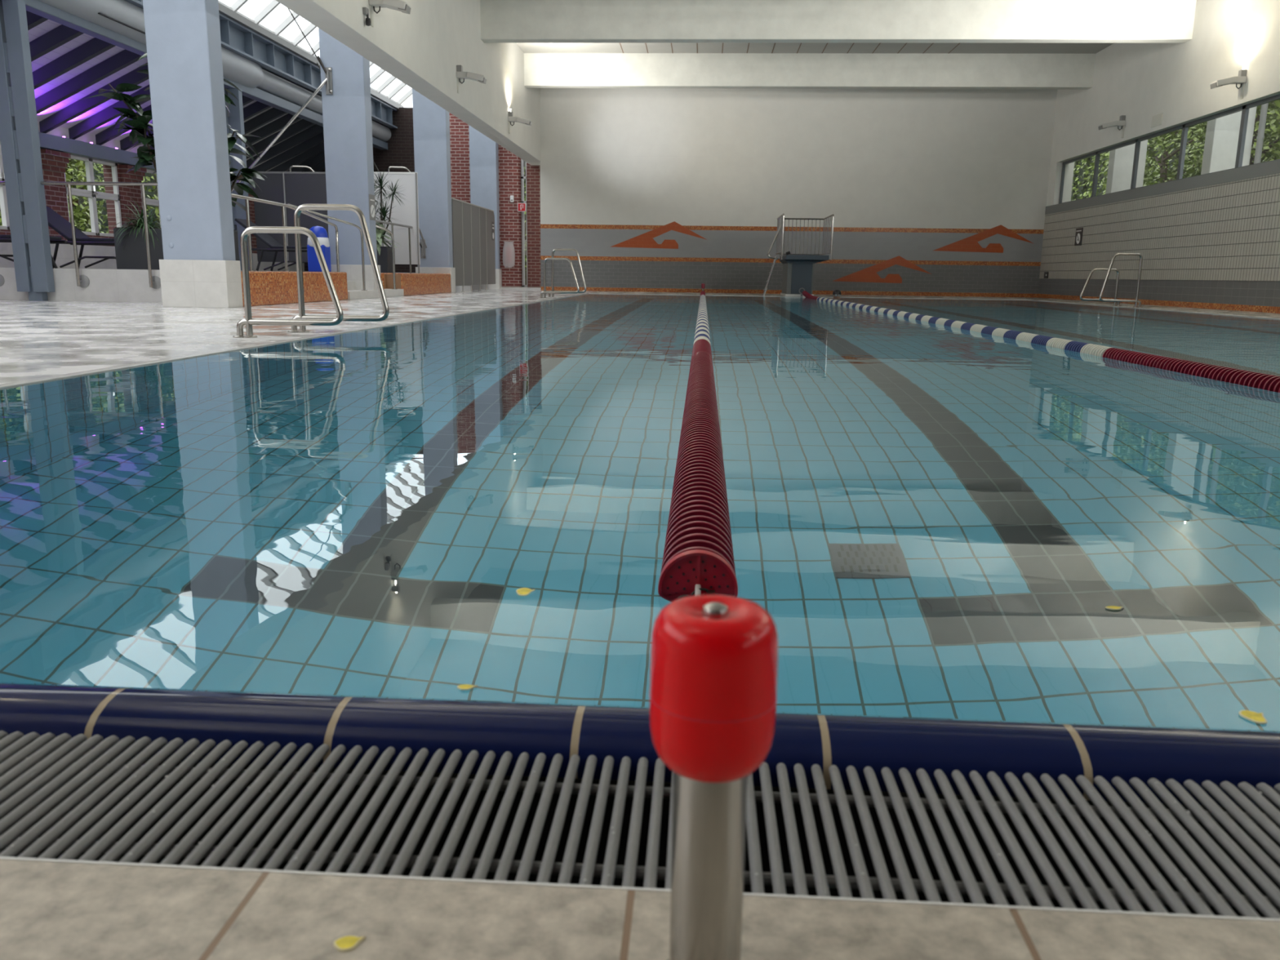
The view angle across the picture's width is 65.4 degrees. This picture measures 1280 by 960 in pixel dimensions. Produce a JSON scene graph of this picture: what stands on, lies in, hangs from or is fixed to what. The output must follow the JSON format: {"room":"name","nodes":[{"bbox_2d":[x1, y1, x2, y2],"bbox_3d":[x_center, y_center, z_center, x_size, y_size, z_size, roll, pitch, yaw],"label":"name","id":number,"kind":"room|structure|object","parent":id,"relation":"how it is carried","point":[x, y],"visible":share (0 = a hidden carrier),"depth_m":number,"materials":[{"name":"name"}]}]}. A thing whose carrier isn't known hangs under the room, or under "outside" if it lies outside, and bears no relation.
{"room":"indoor swimming pool","nodes":[
{"label":"indoor swimming pool","id":0,"kind":"room"},
{"bbox_2d":[0,682,204,690],"bbox_3d":[3.164,-1.056,12.330,10.560,1.880,23.080,1,12,3],"label":"wall","id":1,"kind":"structure","parent":0,"point":[0,682],"depth_m":4.47,"materials":[{"name":"teal tile"}]},
{"bbox_2d":[0,293,1279,731],"bbox_3d":[3.173,-1.981,12.078,10.160,0.001,22.800,1,12,3],"label":"pool water","id":2,"kind":"object","parent":1,"relation":"in","point":[927,519],"visible":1,"depth_m":1.98,"materials":[{"name":"blue liquid"}]},
{"bbox_2d":[657,290,737,599],"bbox_3d":[0.757,-2.033,12.063,0.144,0.160,23.323,1,12,3],"label":"lane rope","id":3,"kind":"object","parent":2,"relation":"on","point":[698,557],"visible":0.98,"depth_m":1.85,"materials":[{"name":"red plastic"}]},
{"bbox_2d":[799,288,1279,392],"bbox_3d":[3.217,-2.059,12.095,0.181,0.265,22.911,1,12,3],"label":"lane rope","id":4,"kind":"object","parent":2,"relation":"on","point":[1264,381],"visible":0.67,"depth_m":6.00,"materials":[{"name":"red plastic"}]},
{"bbox_2d":[0,683,1279,808],"bbox_3d":[2.477,0.333,0.893,10.160,0.048,0.086,1,12,3],"label":"trim","id":5,"kind":"structure","parent":1,"relation":"on","point":[1126,753],"depth_m":1.01,"materials":[{"name":"tile"}]},
{"bbox_2d":[0,755,1279,918],"bbox_3d":[2.465,0.534,0.759,10.160,0.296,0.290,1,12,3],"label":"channel","id":6,"kind":"object","parent":1,"relation":"attached to","point":[660,884],"depth_m":1.01,"materials":[{"name":"black"}]},
{"bbox_2d":[0,730,1279,918],"bbox_3d":[2.471,0.366,0.732,10.148,0.020,0.236,1,12,3],"label":"grate","id":7,"kind":"object","parent":6,"relation":"on","point":[15,747],"visible":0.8,"depth_m":0.87,"materials":[{"name":"grey plastic"}]},
{"bbox_2d":[0,293,1279,388],"bbox_3d":[3.172,-1.952,12.063,10.280,0.063,22.960,1,12,3],"label":"trim","id":8,"kind":"structure","parent":1,"relation":"attached to","point":[127,366],"depth_m":5.91,"materials":[{"name":"tile"}]},
{"bbox_2d":[0,121,304,271],"bbox_3d":[-10.599,-3.722,12.168,0.470,3.000,36.000,1,12,3],"label":"wall","id":9,"kind":"structure","parent":0,"point":[54,163],"depth_m":18.48,"materials":[{"name":"red brick"}]},
{"bbox_2d":[0,141,10,230],"bbox_3d":[-10.316,-4.769,16.154,0.130,1.390,1.650,1,12,3],"label":"window","id":10,"kind":"structure","parent":9,"relation":"in","point":[3,201],"depth_m":16.16,"materials":[{"name":"grey"}]},
{"bbox_2d":[64,154,122,236],"bbox_3d":[-10.168,-5.256,18.525,0.130,1.390,1.700,1,12,3],"label":"window","id":11,"kind":"structure","parent":9,"relation":"in","point":[91,193],"depth_m":18.57,"materials":[{"name":"grey"}]},
{"bbox_2d":[38,132,253,189],"bbox_3d":[-10.076,-5.941,17.817,0.160,0.240,20.000,1,12,3],"label":"beam","id":12,"kind":"structure","parent":9,"relation":"attached to","point":[47,141],"depth_m":18.06,"materials":[{"name":"grey metal"}]},
{"bbox_2d":[27,19,316,171],"bbox_3d":[-8.971,-6.799,17.572,2.750,1.370,24.000,1,12,3],"label":"ceiling","id":13,"kind":"structure","parent":0,"point":[47,25],"depth_m":16.51,"materials":[{"name":"purple"}]},
{"bbox_2d":[29,24,84,62],"bbox_3d":[-9.142,-6.051,14.463,2.580,1.337,0.110,1,12,3],"label":"beam","id":14,"kind":"structure","parent":13,"relation":"attached to","point":[61,34],"depth_m":14.32,"materials":[{"name":"grey"}]},
{"bbox_2d":[32,37,115,89],"bbox_3d":[-9.094,-6.212,15.245,2.580,1.337,0.110,1,12,3],"label":"beam","id":15,"kind":"structure","parent":13,"relation":"attached to","point":[94,47],"depth_m":15.14,"materials":[{"name":"grey"}]},
{"bbox_2d":[35,48,142,114],"bbox_3d":[-9.045,-6.372,16.028,2.580,1.337,0.110,1,12,3],"label":"beam","id":16,"kind":"structure","parent":13,"relation":"attached to","point":[125,58],"depth_m":15.96,"materials":[{"name":"grey"}]},
{"bbox_2d":[39,62,149,133],"bbox_3d":[-8.996,-6.533,16.810,2.580,1.337,0.110,1,12,3],"label":"beam","id":17,"kind":"structure","parent":13,"relation":"attached to","point":[77,108],"depth_m":16.82,"materials":[{"name":"grey metal"}]},
{"bbox_2d":[68,84,150,139],"bbox_3d":[-8.948,-6.693,17.592,2.580,1.337,0.110,1,12,3],"label":"beam","id":18,"kind":"structure","parent":13,"relation":"attached to","point":[103,117],"depth_m":17.64,"materials":[{"name":"grey metal"}]},
{"bbox_2d":[95,104,151,145],"bbox_3d":[-8.899,-6.854,18.374,2.580,1.337,0.110,1,12,3],"label":"beam","id":19,"kind":"structure","parent":13,"relation":"attached to","point":[107,135],"depth_m":18.47,"materials":[{"name":"grey"}]},
{"bbox_2d":[243,101,271,120],"bbox_3d":[-8.753,-7.335,20.721,2.580,1.337,0.110,1,12,3],"label":"beam","id":20,"kind":"structure","parent":13,"relation":"attached to","point":[257,107],"depth_m":20.56,"materials":[{"name":"grey metal"}]},
{"bbox_2d":[244,107,287,134],"bbox_3d":[-8.704,-7.496,21.503,2.580,1.337,0.110,1,12,3],"label":"beam","id":21,"kind":"structure","parent":13,"relation":"attached to","point":[273,113],"depth_m":21.37,"materials":[{"name":"grey metal"}]},
{"bbox_2d":[244,113,302,146],"bbox_3d":[-8.656,-7.656,22.285,2.580,1.337,0.110,1,12,3],"label":"beam","id":22,"kind":"structure","parent":13,"relation":"attached to","point":[278,124],"depth_m":22.17,"materials":[{"name":"grey metal"}]},
{"bbox_2d":[245,119,315,159],"bbox_3d":[-8.607,-7.817,23.067,2.580,1.337,0.110,1,12,3],"label":"beam","id":23,"kind":"structure","parent":13,"relation":"attached to","point":[303,124],"depth_m":22.98,"materials":[{"name":"grey"}]},
{"bbox_2d":[246,124,323,168],"bbox_3d":[-8.558,-7.978,23.850,2.580,1.337,0.110,1,12,3],"label":"beam","id":24,"kind":"structure","parent":13,"relation":"attached to","point":[314,130],"depth_m":23.78,"materials":[{"name":"grey"}]},
{"bbox_2d":[250,131,324,177],"bbox_3d":[-8.510,-8.138,24.632,2.580,1.337,0.110,1,12,3],"label":"beam","id":25,"kind":"structure","parent":13,"relation":"attached to","point":[318,139],"depth_m":24.60,"materials":[{"name":"grey"}]},
{"bbox_2d":[267,142,324,171],"bbox_3d":[-8.461,-8.299,25.414,2.580,1.337,0.110,1,12,3],"label":"beam","id":26,"kind":"structure","parent":13,"relation":"attached to","point":[317,149],"depth_m":25.40,"materials":[{"name":"grey"}]},
{"bbox_2d":[0,267,485,302],"bbox_3d":[-7.703,-4.162,20.862,6.040,0.430,15.270,1,12,3],"label":"wall","id":27,"kind":"structure","parent":0,"point":[105,285],"depth_m":13.35,"materials":[{"name":"tile"}]},
{"bbox_2d":[0,234,66,268],"bbox_3d":[-9.312,-3.499,14.179,1.939,0.942,0.664,1,12,3],"label":"sun lounger","id":28,"kind":"object","parent":27,"relation":"on","point":[3,237],"visible":0.29,"depth_m":14.29,"materials":[{"name":"black fabric"}]},
{"bbox_2d":[46,206,115,268],"bbox_3d":[-8.248,-3.694,15.198,1.939,0.942,0.664,1,12,3],"label":"sun lounger","id":29,"kind":"object","parent":27,"relation":"on","point":[56,222],"visible":0.48,"depth_m":14.99,"materials":[{"name":"black fabric"}]},
{"bbox_2d":[83,53,156,177],"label":"rubber plant","id":30,"kind":"object","parent":27,"relation":"on","point":[140,124],"depth_m":13.32,"materials":[{"name":"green plant"}]},
{"bbox_2d":[113,226,164,270],"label":"planter","id":31,"kind":"object","parent":27,"relation":"on","point":[132,255],"depth_m":13.69,"materials":[{"name":"grey plastic"}]},
{"bbox_2d":[106,197,160,249],"bbox_3d":[-6.894,-3.519,13.808,1.100,0.778,0.960,11,16,42],"label":"spider plant","id":32,"kind":"object","parent":31,"relation":"on","point":[140,222],"visible":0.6,"depth_m":13.68,"materials":[{"name":"green plant"}]},
{"bbox_2d":[224,88,253,270],"bbox_3d":[-7.673,-5.662,18.880,0.430,3.310,0.160,1,12,3],"label":"steel post","id":33,"kind":"object","parent":27,"relation":"on","point":[234,118],"visible":0.34,"depth_m":18.68,"materials":[{"name":"metal"}]},
{"bbox_2d":[224,88,265,213],"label":"rubber plant","id":34,"kind":"object","parent":27,"relation":"on","point":[247,173],"depth_m":13.30,"materials":[{"name":"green plant"}]},
{"bbox_2d":[234,217,307,271],"bbox_3d":[-6.438,-4.356,18.529,1.939,0.942,0.664,1,12,3],"label":"sun lounger","id":35,"kind":"object","parent":27,"relation":"on","point":[274,246],"visible":0.5,"depth_m":18.28,"materials":[{"name":"black fabric"}]},
{"bbox_2d":[252,165,328,271],"bbox_3d":[-6.609,-5.066,19.359,1.750,1.996,0.143,1,12,3],"label":"screen","id":36,"kind":"object","parent":27,"relation":"on","point":[297,188],"visible":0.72,"depth_m":19.26,"materials":[{"name":"grey laminate"}]},
{"bbox_2d":[306,226,331,271],"bbox_3d":[-5.366,-3.855,16.643,0.356,0.755,0.356,1,12,3],"label":"waste bin","id":37,"kind":"object","parent":27,"relation":"on","point":[313,265],"visible":0.7,"depth_m":16.53,"materials":[{"name":"blue plastic"}]},
{"bbox_2d":[373,170,404,272],"bbox_3d":[-5.173,-5.159,19.888,1.217,2.004,0.959,8,13,30],"label":"dracaena","id":38,"kind":"object","parent":27,"relation":"on","point":[384,257],"visible":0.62,"depth_m":19.80,"materials":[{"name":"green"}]},
{"bbox_2d":[373,166,420,273],"bbox_3d":[-5.306,-5.460,20.936,1.350,2.166,0.143,1,12,3],"label":"screen","id":39,"kind":"object","parent":27,"relation":"on","point":[407,213],"visible":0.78,"depth_m":20.84,"materials":[{"name":"white laminate"}]},
{"bbox_2d":[240,271,347,306],"bbox_3d":[-4.921,-2.705,13.977,0.350,0.430,3.740,1,12,3],"label":"wall","id":40,"kind":"structure","parent":0,"point":[266,287],"depth_m":13.53,"materials":[{"name":"tile"}]},
{"bbox_2d":[231,193,339,271],"bbox_3d":[-4.856,-3.369,13.856,0.100,0.921,3.657,1,12,3],"label":"stair railing","id":41,"kind":"object","parent":40,"relation":"on","point":[246,198],"visible":0.94,"depth_m":13.58,"materials":[{"name":"silver metal"}]},
{"bbox_2d":[261,67,389,128],"bbox_3d":[-7.665,-7.699,16.795,0.200,0.900,23.000,1,12,3],"label":"wall","id":42,"kind":"structure","parent":0,"point":[261,68],"depth_m":21.16,"materials":[{"name":"grey paint"}]},
{"bbox_2d":[39,0,391,141],"bbox_3d":[-7.660,-7.487,17.503,0.600,0.600,20.300,1,12,3],"label":"ventilation duct","id":43,"kind":"object","parent":42,"relation":"attached to","point":[122,17],"visible":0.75,"depth_m":17.77,"materials":[{"name":"grey metal"}]},
{"bbox_2d":[304,107,417,272],"bbox_3d":[-8.080,-7.874,27.901,4.300,4.850,0.060,1,12,3],"label":"wall","id":44,"kind":"structure","parent":0,"point":[400,151],"depth_m":27.54,"materials":[{"name":"brick"}]},
{"bbox_2d":[376,246,395,272],"bbox_3d":[-5.256,-4.437,20.075,0.500,0.512,0.500,1,12,3],"label":"planter","id":45,"kind":"object","parent":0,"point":[384,259],"depth_m":19.84,"materials":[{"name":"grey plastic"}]},
{"bbox_2d":[275,0,540,164],"bbox_3d":[-3.755,-6.491,10.783,0.410,2.495,35.235,1,12,3],"label":"wall","id":46,"kind":"structure","parent":0,"point":[423,48],"depth_m":16.71,"materials":[{"name":"white paint"}]},
{"bbox_2d":[368,0,410,26],"bbox_3d":[-3.200,-6.072,12.739,0.496,0.510,0.220,1,12,3],"label":"wall lamp","id":47,"kind":"object","parent":46,"relation":"attached to","point":[397,5],"visible":1,"depth_m":12.67,"materials":[{"name":"grey metal"}]},
{"bbox_2d":[456,65,486,93],"bbox_3d":[-2.921,-6.939,17.259,0.496,0.450,0.220,1,12,3],"label":"wall lamp","id":48,"kind":"object","parent":46,"relation":"attached to","point":[460,74],"visible":1,"depth_m":17.18,"materials":[{"name":"grey metal"}]},
{"bbox_2d":[520,159,527,287],"bbox_3d":[-3.199,-7.167,27.716,0.200,3.550,0.152,1,12,3],"label":"door","id":49,"kind":"structure","parent":46,"relation":"in","point":[522,177],"depth_m":27.76,"materials":[{"name":"grey metal"}]},
{"bbox_2d":[380,272,451,295],"bbox_3d":[-4.656,-4.025,20.424,0.620,0.420,3.870,1,12,3],"label":"wall","id":50,"kind":"structure","parent":0,"point":[412,284],"depth_m":19.77,"materials":[{"name":"tile"}]},
{"bbox_2d":[448,112,470,203],"bbox_3d":[-6.999,-7.873,27.967,6.450,4.850,0.200,1,12,3],"label":"wall","id":51,"kind":"structure","parent":0,"point":[459,129],"depth_m":27.54,"materials":[{"name":"red brick"}]},
{"bbox_2d":[1,0,387,149],"bbox_3d":[-7.724,-7.044,16.933,0.200,0.180,23.000,1,12,3],"label":"beam","id":52,"kind":"structure","parent":51,"relation":"attached to","point":[40,8],"depth_m":15.10,"materials":[{"name":"grey metal"}]},
{"bbox_2d":[124,0,397,128],"bbox_3d":[-7.425,-7.742,16.771,0.200,0.500,23.000,1,12,3],"label":"beam","id":53,"kind":"structure","parent":51,"relation":"attached to","point":[236,37],"depth_m":19.71,"materials":[{"name":"grey metal"}]},
{"bbox_2d":[217,2,404,109],"bbox_3d":[-7.371,-8.054,16.703,0.220,0.120,23.000,1,12,3],"label":"trim","id":54,"kind":"structure","parent":51,"relation":"attached to","point":[223,10],"depth_m":19.47,"materials":[{"name":"grey metal"}]},
{"bbox_2d":[500,287,541,289],"bbox_3d":[-3.375,-5.394,28.046,1.600,0.060,0.600,1,12,3],"label":"baseboard","id":55,"kind":"structure","parent":51,"relation":"attached to","point":[505,288],"depth_m":27.75,"materials":[{"name":"tile"}]},
{"bbox_2d":[497,143,522,287],"bbox_3d":[-3.657,-7.469,27.715,0.730,4.150,0.350,1,12,3],"label":"brick pillar","id":56,"kind":"structure","parent":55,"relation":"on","point":[509,164],"depth_m":27.55,"materials":[{"name":"red brick"}]},
{"bbox_2d":[502,241,515,267],"bbox_3d":[-3.642,-6.260,27.672,0.347,0.719,0.177,1,12,3],"label":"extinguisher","id":57,"kind":"object","parent":56,"relation":"attached to","point":[508,251],"visible":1,"depth_m":27.61,"materials":[{"name":"white"}]},
{"bbox_2d":[526,162,541,287],"bbox_3d":[-2.832,-7.046,27.699,0.560,3.350,0.450,1,12,3],"label":"brick pillar","id":58,"kind":"structure","parent":55,"relation":"on","point":[533,171],"depth_m":27.48,"materials":[{"name":"red brick"}]},
{"bbox_2d":[0,288,1279,959],"bbox_3d":[-0.829,-1.781,11.568,20.940,0.300,35.235,1,12,3],"label":"floor","id":59,"kind":"structure","parent":0,"point":[49,910],"depth_m":0.72,"materials":[{"name":"beige tile"}]},
{"bbox_2d":[0,0,54,301],"bbox_3d":[-8.046,-4.230,12.969,0.430,3.740,0.160,1,12,3],"label":"steel post","id":60,"kind":"object","parent":59,"relation":"on","point":[19,128],"visible":1,"depth_m":12.91,"materials":[{"name":"grey metal"}]},
{"bbox_2d":[40,181,160,288],"bbox_3d":[-6.712,-3.216,13.134,2.255,1.362,0.102,1,12,3],"label":"guard rail","id":61,"kind":"object","parent":60,"relation":"attached to","point":[82,281],"visible":0.96,"depth_m":13.07,"materials":[{"name":"silver metal"}]},
{"bbox_2d":[142,0,243,307],"bbox_3d":[-5.221,-5.466,11.325,0.806,6.900,0.386,1,12,3],"label":"concrete column","id":62,"kind":"structure","parent":59,"relation":"on","point":[199,268],"depth_m":11.53,"materials":[{"name":"blue paint"}]},
{"bbox_2d":[232,226,343,337],"bbox_3d":[-2.368,-1.316,6.658,0.765,0.732,0.096,1,12,3],"label":"pool handrail","id":63,"kind":"object","parent":59,"relation":"on","point":[248,321],"visible":1,"depth_m":6.65,"materials":[{"name":"silver metal"}]},
{"bbox_2d":[287,204,389,332],"bbox_3d":[-2.224,-1.541,7.288,0.769,0.922,0.096,1,12,3],"label":"pool handrail","id":64,"kind":"object","parent":59,"relation":"on","point":[300,209],"visible":0.91,"depth_m":7.27,"materials":[{"name":"silver metal"}]},
{"bbox_2d":[318,27,380,290],"bbox_3d":[-4.894,-6.546,16.586,0.806,6.900,0.386,1,12,3],"label":"concrete column","id":65,"kind":"structure","parent":59,"relation":"on","point":[346,113],"depth_m":16.66,"materials":[{"name":"blue paint"}]},
{"bbox_2d":[231,8,333,192],"bbox_3d":[-6.381,-5.997,16.576,2.606,3.921,0.094,1,12,3],"label":"rod","id":66,"kind":"object","parent":65,"relation":"attached to","point":[328,70],"visible":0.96,"depth_m":16.43,"materials":[{"name":"grey metal"}]},
{"bbox_2d":[333,935,365,951],"bbox_3d":[-0.200,0.317,0.682,0.020,0.002,0.015,1,12,3],"label":"leaf","id":67,"kind":"object","parent":59,"relation":"on","point":[348,943],"visible":1,"depth_m":0.68,"materials":[{"name":"yellow plant"}]},
{"bbox_2d":[346,280,404,299],"bbox_3d":[-4.840,-3.303,17.255,0.650,0.280,2.920,1,12,3],"label":"steps","id":68,"kind":"structure","parent":59,"relation":"on","point":[353,294],"depth_m":16.87,"materials":[{"name":"tile"}]},
{"bbox_2d":[287,203,367,290],"bbox_3d":[-4.919,-3.678,15.872,0.170,1.310,1.539,7,13,29],"label":"stair handrail","id":69,"kind":"object","parent":68,"relation":"on","point":[296,206],"visible":0.98,"depth_m":16.30,"materials":[{"name":"silver metal"}]},
{"bbox_2d":[412,88,455,293],"bbox_3d":[-4.567,-7.625,21.846,0.806,6.900,0.386,1,12,3],"label":"concrete column","id":70,"kind":"structure","parent":59,"relation":"on","point":[431,122],"depth_m":21.92,"materials":[{"name":"blue paint"}]},
{"bbox_2d":[451,197,495,291],"bbox_3d":[-4.092,-5.763,24.783,0.082,2.080,4.620,1,12,3],"label":"screen","id":71,"kind":"object","parent":59,"relation":"on","point":[473,243],"depth_m":24.41,"materials":[{"name":"grey laminate"}]},
{"bbox_2d":[468,124,502,289],"bbox_3d":[-4.240,-8.703,27.097,0.806,6.900,0.386,1,12,3],"label":"concrete column","id":72,"kind":"structure","parent":59,"relation":"on","point":[483,151],"depth_m":27.05,"materials":[{"name":"blue paint"}]},
{"bbox_2d":[538,257,579,297],"bbox_3d":[-1.507,-3.764,18.569,0.765,0.742,0.096,1,12,3],"label":"pool handrail","id":73,"kind":"object","parent":59,"relation":"on","point":[544,291],"visible":0.98,"depth_m":18.57,"materials":[{"name":"silver metal"}]},
{"bbox_2d":[546,248,586,297],"bbox_3d":[-1.413,-3.987,19.213,0.769,0.922,0.096,1,12,3],"label":"pool handrail","id":74,"kind":"object","parent":59,"relation":"on","point":[557,249],"visible":0.81,"depth_m":19.19,"materials":[{"name":"silver metal"}]},
{"bbox_2d":[0,856,1279,921],"bbox_3d":[2.460,0.394,0.612,10.160,0.051,0.002,1,12,3],"label":"trim","id":75,"kind":"structure","parent":59,"relation":"attached to","point":[1,857],"depth_m":0.75,"materials":[{"name":"white"}]},
{"bbox_2d":[649,594,777,959],"bbox_3d":[0.043,0.201,0.616,0.076,0.262,0.076,1,12,3],"label":"post","id":76,"kind":"object","parent":59,"relation":"on","point":[713,674],"visible":1,"depth_m":0.58,"materials":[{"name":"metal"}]},
{"bbox_2d":[762,213,834,296],"bbox_3d":[3.734,-5.369,23.907,1.495,1.879,1.919,1,12,3],"label":"tower","id":77,"kind":"object","parent":59,"relation":"on","point":[797,268],"visible":0.99,"depth_m":23.37,"materials":[{"name":"grey metal"}]},
{"bbox_2d":[1080,268,1121,306],"bbox_3d":[8.541,-3.567,18.424,0.763,0.682,0.096,1,12,3],"label":"pool handrail","id":78,"kind":"object","parent":59,"relation":"on","point":[1094,269],"visible":0.94,"depth_m":18.41,"materials":[{"name":"silver metal"}]},
{"bbox_2d":[1099,253,1142,307],"bbox_3d":[8.575,-3.546,17.680,0.769,0.942,0.096,1,12,3],"label":"pool handrail","id":79,"kind":"object","parent":59,"relation":"on","point":[1136,301],"visible":1,"depth_m":17.68,"materials":[{"name":"silver metal"}]},
{"bbox_2d":[204,689,1279,732],"bbox_3d":[3.149,-0.222,12.441,10.160,0.001,22.800,1,12,3],"label":"floor","id":80,"kind":"structure","parent":0,"point":[205,690],"depth_m":5.25,"materials":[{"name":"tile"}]},
{"bbox_2d":[540,88,1074,297],"bbox_3d":[4.240,-7.788,26.114,13.780,5.730,0.262,1,12,3],"label":"wall","id":81,"kind":"structure","parent":0,"point":[883,209],"depth_m":26.02,"materials":[{"name":"white paint"}]},
{"bbox_2d":[611,221,706,248],"bbox_3d":[0.499,-6.512,26.483,2.602,0.709,0.007,1,12,3],"label":"mural","id":82,"kind":"object","parent":81,"relation":"attached to","point":[646,240],"visible":1,"depth_m":26.51,"materials":[{"name":"orange tile"}]},
{"bbox_2d":[834,255,931,283],"bbox_3d":[6.404,-5.564,26.310,2.602,0.709,0.007,1,12,3],"label":"mural","id":83,"kind":"object","parent":81,"relation":"attached to","point":[869,274],"visible":1,"depth_m":26.34,"materials":[{"name":"orange paint"}]},
{"bbox_2d":[933,225,1032,253],"bbox_3d":[8.970,-6.298,26.000,2.602,0.709,0.007,1,12,3],"label":"mural","id":84,"kind":"object","parent":81,"relation":"attached to","point":[970,244],"visible":1,"depth_m":26.03,"materials":[{"name":"orange tile"}]},
{"bbox_2d":[515,42,1113,53],"bbox_3d":[2.925,-7.200,9.353,13.870,0.252,33.535,1,12,3],"label":"ceiling","id":85,"kind":"structure","parent":0,"point":[526,47],"depth_m":22.57,"materials":[{"name":"paint"}]},
{"bbox_2d":[524,53,1095,89],"bbox_3d":[3.836,-9.579,23.323,13.200,0.747,0.300,1,12,3],"label":"ceiling beam","id":86,"kind":"structure","parent":85,"relation":"attached to","point":[541,70],"depth_m":23.18,"materials":[{"name":"paint"}]},
{"bbox_2d":[480,0,1196,43],"bbox_3d":[3.547,-8.625,18.679,13.200,0.747,0.300,1,12,3],"label":"ceiling beam","id":87,"kind":"structure","parent":85,"relation":"attached to","point":[868,21],"depth_m":18.54,"materials":[{"name":"paint"}]},
{"bbox_2d":[1038,0,1279,313],"bbox_3d":[9.640,-4.267,9.384,0.320,5.730,33.235,1,12,3],"label":"wall","id":88,"kind":"structure","parent":0,"point":[1211,241],"depth_m":18.60,"materials":[{"name":"white paint"}]},
{"bbox_2d":[1058,151,1097,204],"bbox_3d":[10.583,-7.254,24.076,0.060,1.044,2.220,1,12,3],"label":"window","id":89,"kind":"structure","parent":88,"relation":"in","point":[1092,154],"depth_m":24.70,"materials":[{"name":"grey metal"}]},
{"bbox_2d":[1092,138,1137,196],"bbox_3d":[10.450,-6.815,21.935,0.060,1.044,2.160,1,12,3],"label":"window","id":90,"kind":"structure","parent":88,"relation":"in","point":[1098,153],"depth_m":22.47,"materials":[{"name":"grey metal"}]},
{"bbox_2d":[1131,124,1184,189],"bbox_3d":[10.321,-6.389,19.862,0.060,1.044,2.080,1,12,3],"label":"window","id":91,"kind":"structure","parent":88,"relation":"in","point":[1181,126],"depth_m":20.33,"materials":[{"name":"grey metal"}]},
{"bbox_2d":[1177,105,1244,179],"bbox_3d":[10.193,-5.967,17.804,0.060,1.044,2.130,1,12,3],"label":"window","id":92,"kind":"structure","parent":88,"relation":"in","point":[1186,126],"depth_m":18.16,"materials":[{"name":"grey metal"}]},
{"bbox_2d":[1209,66,1247,99],"bbox_3d":[9.711,-6.557,16.439,0.496,0.510,0.220,1,12,3],"label":"wall lamp","id":93,"kind":"object","parent":88,"relation":"attached to","point":[1241,79],"visible":1,"depth_m":16.35,"materials":[{"name":"grey metal"}]},
{"bbox_2d":[1236,93,1279,168],"bbox_3d":[10.063,-5.537,15.706,0.060,1.044,2.160,1,12,3],"label":"window","id":94,"kind":"structure","parent":88,"relation":"in","point":[1246,113],"depth_m":16.66,"materials":[{"name":"grey metal"}]},
{"label":"ground","id":95,"kind":"structure","parent":0,"visible":0},
{"bbox_2d":[65,158,159,233],"bbox_3d":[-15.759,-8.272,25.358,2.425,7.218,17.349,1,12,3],"label":"hedge","id":96,"kind":"object","parent":95,"relation":"on","point":[151,191],"visible":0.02,"depth_m":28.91,"materials":[{"name":"green plant"}]},
{"bbox_2d":[1105,139,1147,194],"bbox_3d":[11.504,-6.941,23.674,0.720,5.950,0.340,1,12,3],"label":"concrete pier","id":97,"kind":"object","parent":95,"relation":"on","point":[1121,160],"visible":0.06,"depth_m":23.44,"materials":[{"name":"white concrete"}]},
{"bbox_2d":[1071,107,1279,200],"bbox_3d":[20.124,-11.327,37.309,2.438,9.356,48.328,1,12,3],"label":"hedge","id":98,"kind":"object","parent":95,"relation":"on","point":[1082,180],"visible":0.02,"depth_m":44.78,"materials":[{"name":"green plant"}]},
{"bbox_2d":[1079,106,1277,194],"bbox_3d":[14.128,-8.329,27.000,5.826,7.406,5.620,-2,12,-14],"label":"tree","id":99,"kind":"object","parent":95,"relation":"on","point":[1162,140],"visible":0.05,"depth_m":26.42,"materials":[{"name":"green plant"}]},
{"bbox_2d":[1171,101,1279,177],"bbox_3d":[14.099,-7.727,23.394,4.583,7.682,5.614,-3,12,-20],"label":"tree","id":100,"kind":"object","parent":95,"relation":"on","point":[1197,165],"visible":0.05,"depth_m":23.33,"materials":[{"name":"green plant"}]},
{"bbox_2d":[1200,106,1257,174],"bbox_3d":[11.220,-6.004,19.108,0.720,5.950,0.340,1,12,3],"label":"concrete pier","id":101,"kind":"object","parent":95,"relation":"on","point":[1222,134],"visible":0.08,"depth_m":18.88,"materials":[{"name":"white concrete"}]},
{"bbox_2d":[1253,102,1268,164],"bbox_3d":[11.620,-5.929,18.771,0.124,5.950,0.121,1,12,3],"label":"downpipe","id":102,"kind":"object","parent":95,"relation":"on","point":[1260,136],"visible":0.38,"depth_m":18.62,"materials":[{"name":"grey metal"}]},
{"bbox_2d":[1250,99,1279,162],"bbox_3d":[13.638,-7.066,19.986,4.616,7.751,4.388,10,15,38],"label":"tree","id":103,"kind":"object","parent":95,"relation":"on","point":[1277,103],"visible":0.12,"depth_m":20.16,"materials":[{"name":"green plant"}]},
{"bbox_3d":[-3.805,-8.855,10.692,0.200,2.370,36.000,1,12,3],"label":"wall","id":104,"kind":"structure","parent":0,"visible":0},
{"bbox_2d":[217,0,412,106],"bbox_3d":[-5.833,-8.374,10.406,3.830,3.150,35.000,1,12,3],"label":"skylight","id":105,"kind":"object","parent":104,"relation":"attached to","point":[237,4],"visible":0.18,"depth_m":20.28,"materials":[{"name":"grey"}]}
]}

